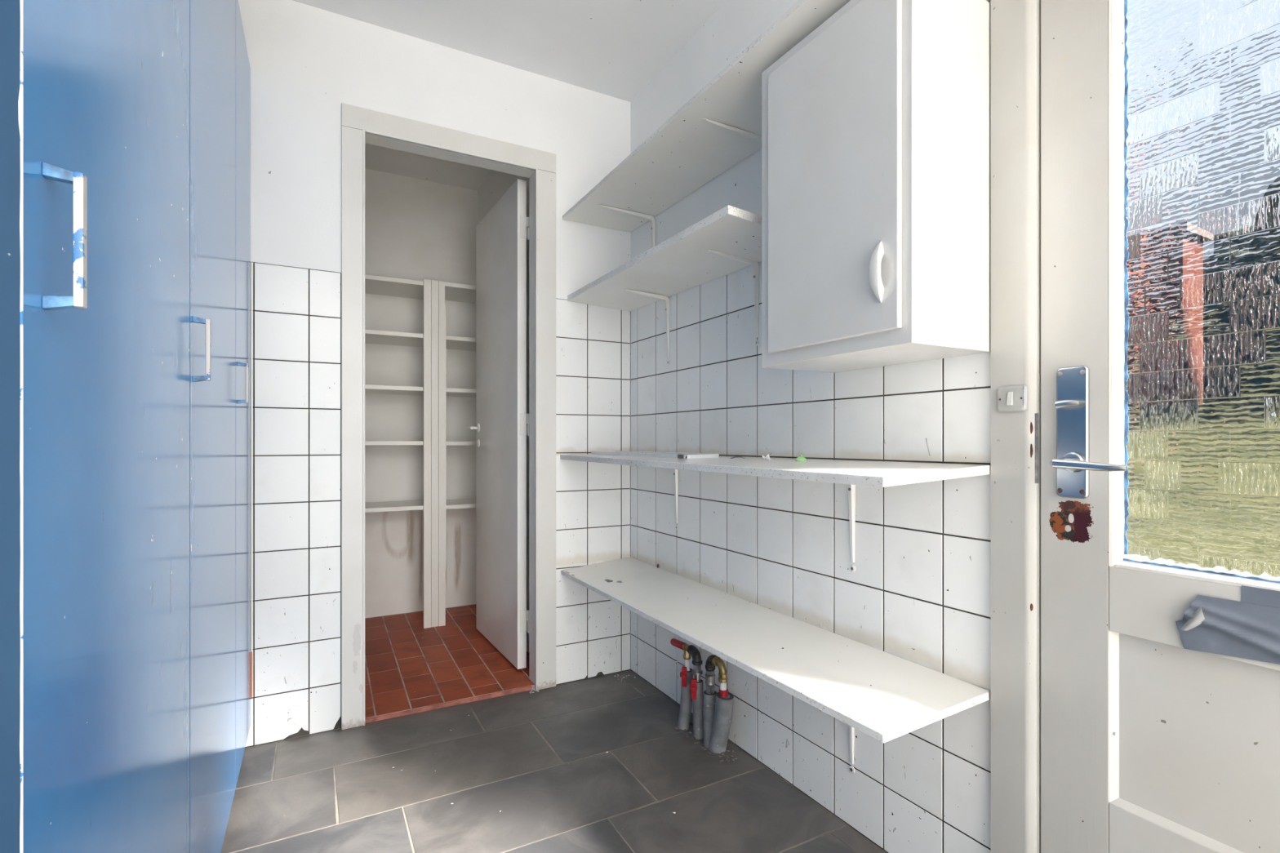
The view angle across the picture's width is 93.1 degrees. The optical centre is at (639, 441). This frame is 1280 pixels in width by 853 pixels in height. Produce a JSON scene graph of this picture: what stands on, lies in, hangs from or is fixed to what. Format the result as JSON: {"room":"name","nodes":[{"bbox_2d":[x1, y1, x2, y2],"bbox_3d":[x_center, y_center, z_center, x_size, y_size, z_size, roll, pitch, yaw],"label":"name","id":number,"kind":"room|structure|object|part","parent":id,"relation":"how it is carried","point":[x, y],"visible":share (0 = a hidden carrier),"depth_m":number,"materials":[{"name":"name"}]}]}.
{"room":"utility area","nodes":[
{"label":"utility area","id":0,"kind":"room"},
{"bbox_2d":[364,168,478,617],"bbox_3d":[-1.376,-0.253,3.368,1.125,2.430,0.100,0,0,-28],"label":"wall","id":1,"kind":"structure","parent":0,"point":[417,229],"depth_m":3.37,"materials":[{"name":"paint"}]},
{"bbox_2d":[238,0,631,747],"bbox_3d":[-0.868,-0.235,2.164,2.070,2.395,0.100,0,0,-28],"label":"wall","id":2,"kind":"structure","parent":0,"point":[306,61],"depth_m":2.02,"materials":[{"name":"paint"}]},
{"bbox_2d":[341,102,555,729],"bbox_3d":[-0.688,-0.085,2.251,0.758,2.094,0.115,0,0,-28],"label":"door frame","id":3,"kind":"structure","parent":2,"relation":"attached to","point":[360,126],"depth_m":2.14,"materials":[{"name":"paint"}]},
{"bbox_2d":[468,178,528,669],"bbox_3d":[-0.659,-0.073,2.748,0.094,2.010,0.643,0,0,-31],"label":"door","id":4,"kind":"structure","parent":3,"relation":"in","point":[502,418],"depth_m":2.65,"materials":[{"name":"paint"}]},
{"bbox_3d":[-0.806,-0.068,2.953,0.054,0.017,0.058,0,0,-28],"label":"lever handle","id":5,"kind":"part","parent":4,"relation":"part of","materials":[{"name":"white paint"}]},
{"bbox_2d":[478,169,528,653],"bbox_3d":[-0.616,-0.253,3.041,0.100,2.430,1.200,0,0,-28],"label":"wall","id":6,"kind":"structure","parent":0,"point":[496,184],"depth_m":2.79,"materials":[{"name":"paint"}]},
{"bbox_2d":[293,0,726,190],"bbox_3d":[0.272,-1.486,-0.061,2.190,0.105,7.700,0,0,-28],"label":"ceiling","id":7,"kind":"structure","parent":0,"point":[614,48],"depth_m":2.14,"materials":[{"name":"paint"}]},
{"bbox_2d":[221,604,887,852],"bbox_3d":[0.296,1.014,-0.105,2.190,0.137,7.600,0,0,-28],"label":"floor","id":8,"kind":"structure","parent":0,"point":[548,769],"depth_m":1.74,"materials":[{"name":"grey tile"}]},
{"bbox_2d":[0,0,253,852],"bbox_3d":[-1.077,-0.106,1.035,0.616,2.136,1.684,0,0,-28],"label":"tall cabinet","id":9,"kind":"object","parent":8,"relation":"on","point":[126,267],"visible":1,"depth_m":0.66,"materials":[{"name":"blue paint"}]},
{"bbox_3d":[-0.443,-0.205,0.466,0.022,0.012,0.009,0,0,-28],"label":"handle","id":10,"kind":"part","parent":9,"relation":"part of","materials":[{"name":"blue paint"}]},
{"bbox_3d":[-0.443,-0.107,0.466,0.022,0.012,0.009,0,0,-28],"label":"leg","id":11,"kind":"part","parent":9,"relation":"part of","materials":[{"name":"blue paint"}]},
{"bbox_3d":[-0.742,-0.205,1.026,0.022,0.012,0.009,0,0,-28],"label":"handle","id":12,"kind":"part","parent":9,"relation":"part of","materials":[{"name":"blue paint"}]},
{"bbox_3d":[-0.742,-0.107,1.026,0.022,0.012,0.009,0,0,-28],"label":"leg","id":13,"kind":"part","parent":9,"relation":"part of","materials":[{"name":"blue paint"}]},
{"bbox_3d":[-0.896,-0.141,1.271,0.020,2.066,0.637,0,0,-28],"label":"door","id":14,"kind":"part","parent":9,"relation":"part of","materials":[{"name":"blue paint"}]},
{"bbox_3d":[-1.052,-0.205,1.606,0.022,0.012,0.009,0,0,-28],"label":"handle","id":15,"kind":"part","parent":9,"relation":"part of","materials":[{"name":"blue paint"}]},
{"bbox_3d":[-1.052,-0.107,1.606,0.022,0.012,0.009,0,0,-28],"label":"leg","id":16,"kind":"part","parent":9,"relation":"part of","materials":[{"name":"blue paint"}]},
{"bbox_3d":[-1.141,-0.141,1.729,0.020,2.066,0.397,0,0,-28],"label":"door","id":17,"kind":"part","parent":9,"relation":"part of","materials":[{"name":"blue paint"}]},
{"bbox_2d":[364,274,475,628],"bbox_3d":[-1.270,0.059,3.172,0.923,1.774,0.342,0,0,-28],"label":"pantry shelving","id":18,"kind":"object","parent":8,"relation":"on","point":[434,340],"visible":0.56,"depth_m":3.10,"materials":[{"name":"white paint"}]},
{"bbox_3d":[-1.407,0.336,3.109,0.622,0.021,0.324,0,0,-28],"label":"shelf","id":19,"kind":"part","parent":18,"relation":"part of","materials":[{"name":"white paint"}]},
{"bbox_3d":[-1.407,0.006,3.109,0.622,0.021,0.324,0,0,-28],"label":"shelf","id":20,"kind":"part","parent":18,"relation":"part of","materials":[{"name":"white paint"}]},
{"bbox_3d":[-1.407,-0.270,3.109,0.622,0.021,0.324,0,0,-28],"label":"shelf","id":21,"kind":"part","parent":18,"relation":"part of","materials":[{"name":"white paint"}]},
{"bbox_3d":[-1.407,-0.539,3.109,0.622,0.021,0.324,0,0,-28],"label":"shelf","id":22,"kind":"part","parent":18,"relation":"part of","materials":[{"name":"white paint"}]},
{"bbox_3d":[-1.407,-0.807,3.109,0.622,0.021,0.324,0,0,-28],"label":"shelf","id":23,"kind":"part","parent":18,"relation":"part of","materials":[{"name":"white paint"}]},
{"bbox_3d":[-1.001,-0.818,3.329,0.299,0.021,0.324,0,0,-28],"label":"shelf","id":24,"kind":"part","parent":18,"relation":"part of","materials":[{"name":"white paint"}]},
{"bbox_3d":[-1.001,0.340,3.329,0.299,0.021,0.324,0,0,-28],"label":"shelf","id":25,"kind":"part","parent":18,"relation":"part of","materials":[{"name":"white paint"}]},
{"bbox_3d":[-1.001,0.009,3.329,0.299,0.021,0.324,0,0,-28],"label":"shelf","id":26,"kind":"part","parent":18,"relation":"part of","materials":[{"name":"white paint"}]},
{"bbox_3d":[-1.001,-0.270,3.329,0.299,0.021,0.324,0,0,-28],"label":"shelf","id":27,"kind":"part","parent":18,"relation":"part of","materials":[{"name":"white paint"}]},
{"bbox_3d":[-1.001,-0.540,3.329,0.299,0.021,0.324,0,0,-28],"label":"shelf","id":28,"kind":"part","parent":18,"relation":"part of","materials":[{"name":"white paint"}]},
{"bbox_2d":[392,675,675,813],"bbox_3d":[-0.357,0.961,1.991,0.791,0.004,0.948,0,0,-7],"label":"crumbs","id":29,"kind":"object","parent":8,"relation":"on","point":[617,675],"visible":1,"depth_m":2.33,"materials":[{"name":"white"}]},
{"bbox_2d":[670,638,703,739],"bbox_3d":[0.152,0.824,2.032,0.055,0.297,0.172,0,0,-28],"label":"pipe stub","id":30,"kind":"object","parent":8,"relation":"on","point":[691,689],"visible":1,"depth_m":2.00,"materials":[{"name":"grey plastic"}]},
{"bbox_2d":[680,666,687,687],"bbox_3d":[0.145,0.778,2.012,0.025,0.065,0.028,0,0,20],"label":"tap","id":31,"kind":"object","parent":30,"relation":"on","point":[683,674],"depth_m":2.00,"materials":[{"name":"red plastic"}]},
{"bbox_2d":[689,678,697,699],"bbox_3d":[0.173,0.799,1.964,0.025,0.065,0.028,0,0,20],"label":"tap","id":32,"kind":"object","parent":30,"relation":"on","point":[693,686],"depth_m":1.95,"materials":[{"name":"red plastic"}]},
{"bbox_2d":[674,722,737,761],"bbox_3d":[0.211,0.961,1.945,0.080,0.009,0.276,0,0,-32],"label":"rubble","id":33,"kind":"object","parent":8,"relation":"on","point":[691,723],"visible":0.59,"depth_m":1.90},
{"bbox_2d":[702,654,733,753],"bbox_3d":[0.245,0.824,1.893,0.054,0.306,0.122,0,0,-28],"label":"pipe stub","id":34,"kind":"object","parent":8,"relation":"on","point":[717,708],"visible":1,"depth_m":1.87,"materials":[{"name":"grey plastic"}]},
{"bbox_2d":[630,0,991,852],"bbox_3d":[1.489,-0.235,-0.135,0.120,2.395,6.210,0,0,-28],"label":"wall","id":35,"kind":"structure","parent":0,"point":[918,592],"depth_m":1.63,"materials":[{"name":"tile"}]},
{"bbox_2d":[567,204,761,364],"bbox_3d":[0.088,-0.437,2.021,0.284,0.294,1.062,0,0,-28],"label":"wall shelf","id":36,"kind":"object","parent":35,"relation":"attached to","point":[727,241],"visible":0.88,"depth_m":1.88,"materials":[{"name":"beige paint"}]},
{"bbox_2d":[560,454,991,572],"bbox_3d":[0.190,0.178,1.801,0.315,0.290,1.546,0,0,-28],"label":"wall shelf","id":37,"kind":"object","parent":35,"relation":"attached to","point":[851,473],"depth_m":1.33,"materials":[{"name":"beige paint"}]},
{"bbox_2d":[591,450,719,458],"bbox_3d":[0.024,0.044,2.140,0.115,0.016,0.703,0,0,-28],"label":"metal tray","id":38,"kind":"object","parent":37,"relation":"on","point":[666,455],"visible":0.78,"depth_m":2.02,"materials":[{"name":"metal"}]},
{"bbox_2d":[729,456,745,458],"bbox_3d":[0.283,0.045,1.752,0.034,0.008,0.054,0,0,-28],"label":"wire loop","id":39,"kind":"object","parent":37,"relation":"on","point":[734,456],"visible":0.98,"depth_m":1.75,"materials":[{"name":"grey metal"}]},
{"bbox_2d":[761,454,774,460],"bbox_3d":[0.343,0.042,1.621,0.025,0.016,0.026,0,0,-28],"label":"scrap","id":40,"kind":"object","parent":37,"relation":"on","point":[767,456],"visible":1,"depth_m":1.62,"materials":[{"name":"white paper"}]},
{"bbox_3d":[0.405,0.041,1.526,0.029,0.018,0.029,0,0,-28],"label":"plastic cap","id":41,"kind":"part","parent":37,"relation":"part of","materials":[{"name":"green plastic"}]},
{"bbox_2d":[560,557,991,773],"bbox_3d":[0.191,0.654,1.803,0.312,0.338,1.543,0,0,-28],"label":"wall shelf","id":42,"kind":"object","parent":35,"relation":"attached to","point":[884,696],"visible":1,"depth_m":1.43,"materials":[{"name":"beige paint"}]},
{"bbox_2d":[562,0,990,247],"bbox_3d":[0.194,-0.756,1.803,0.306,0.305,1.546,0,0,-28],"label":"wall shelf","id":43,"kind":"object","parent":35,"relation":"attached to","point":[719,126],"visible":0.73,"depth_m":1.79,"materials":[{"name":"beige paint"}]},
{"bbox_2d":[761,0,991,373],"bbox_3d":[0.472,-0.520,1.305,0.292,0.692,0.424,0,0,-28],"label":"upper cabinet","id":44,"kind":"object","parent":35,"relation":"attached to","point":[876,124],"visible":1,"depth_m":1.16,"materials":[{"name":"paint"}]},
{"bbox_3d":[0.380,-0.520,1.234,0.013,0.635,0.350,0,0,-28],"label":"door","id":45,"kind":"part","parent":44,"relation":"part of","materials":[{"name":"paint"}]},
{"bbox_3d":[0.430,-0.310,1.102,0.024,0.113,0.022,0,0,-28],"label":"pull handle","id":46,"kind":"part","parent":44,"relation":"part of","materials":[{"name":"paint"}]},
{"bbox_2d":[997,385,1026,412],"bbox_3d":[0.703,-0.082,1.150,0.012,0.048,0.054,0,0,-28],"label":"light switch","id":47,"kind":"object","parent":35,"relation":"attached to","point":[1010,398],"visible":1,"depth_m":1.15,"materials":[{"name":"grey plastic"}]},
{"bbox_2d":[991,0,1040,852],"bbox_3d":[0.979,-0.098,0.787,0.127,2.120,0.986,0,0,-28],"label":"door frame","id":48,"kind":"structure","parent":35,"relation":"attached to","point":[1015,24],"depth_m":1.15,"materials":[{"name":"paint"}]},
{"bbox_2d":[1030,422,1033,433],"bbox_3d":[0.727,-0.026,1.128,0.002,0.024,0.007,0,0,-28],"label":"screw hole","id":49,"kind":"object","parent":48,"relation":"on","point":[1031,423],"depth_m":1.13,"materials":[{"name":"brown wood"}]},
{"bbox_2d":[1030,444,1033,457],"bbox_3d":[0.727,0.016,1.128,0.002,0.026,0.007,0,0,-28],"label":"screw hole","id":50,"kind":"object","parent":48,"relation":"in","point":[1031,445],"depth_m":1.13,"materials":[{"name":"brown wood"}]},
{"bbox_3d":[0.735,0.012,1.125,0.004,0.130,0.006,0,0,-28],"label":"strike plate","id":51,"kind":"part","parent":48,"relation":"part of","materials":[{"name":"metal"}]},
{"bbox_2d":[1040,0,1279,852],"bbox_3d":[0.924,-0.072,0.757,0.106,2.028,0.815,0,0,-28],"label":"door","id":52,"kind":"structure","parent":48,"relation":"in","point":[1160,119],"depth_m":0.98,"materials":[{"name":"paint"}]},
{"bbox_3d":[0.749,-0.066,1.063,0.024,0.016,0.042,0,0,-28],"label":"turn knob","id":53,"kind":"part","parent":52,"relation":"part of","materials":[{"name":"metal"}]},
{"bbox_3d":[0.762,-0.017,1.070,0.007,0.232,0.051,0,0,-28],"label":"lock plate","id":54,"kind":"part","parent":52,"relation":"part of","materials":[{"name":"silver metal"}]},
{"bbox_3d":[0.739,0.038,1.005,0.018,0.019,0.112,0,0,-28],"label":"lever handle","id":55,"kind":"part","parent":52,"relation":"part of","materials":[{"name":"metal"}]},
{"bbox_3d":[0.952,0.776,0.773,0.042,0.332,0.596,0,0,-28],"label":"rail","id":56,"kind":"part","parent":52,"relation":"part of","materials":[{"name":"white paint"}]},
{"bbox_3d":[0.940,0.465,0.766,0.012,0.291,0.597,0,0,-28],"label":"panel moulding","id":57,"kind":"part","parent":52,"relation":"part of","materials":[{"name":"white paint"}]},
{"bbox_3d":[0.952,0.265,0.773,0.042,0.109,0.596,0,0,-28],"label":"lock rail","id":58,"kind":"part","parent":52,"relation":"part of","materials":[{"name":"white paint"}]},
{"bbox_3d":[0.953,0.465,0.773,0.017,0.291,0.597,0,0,-28],"label":"panel","id":59,"kind":"part","parent":52,"relation":"part of","materials":[{"name":"white paint"}]},
{"bbox_3d":[0.957,-0.381,0.775,0.004,1.177,0.589,0,0,-28],"label":"glass pane","id":60,"kind":"part","parent":52,"relation":"part of","materials":[{"name":"clear glass"}]},
{"bbox_2d":[1175,595,1279,664],"bbox_3d":[0.936,0.275,0.746,0.014,0.086,0.445,0,0,-30],"label":"tape","id":61,"kind":"object","parent":52,"relation":"attached to","point":[1214,625],"visible":1,"depth_m":0.88,"materials":[{"name":"grey plastic"}]},
{"bbox_2d":[1241,585,1279,608],"bbox_3d":[0.959,0.232,0.715,0.001,0.048,0.370,0,0,-28],"label":"tape","id":62,"kind":"object","parent":52,"relation":"attached to","point":[1257,596],"visible":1,"depth_m":0.86,"materials":[{"name":"grey plastic"}]}
]}

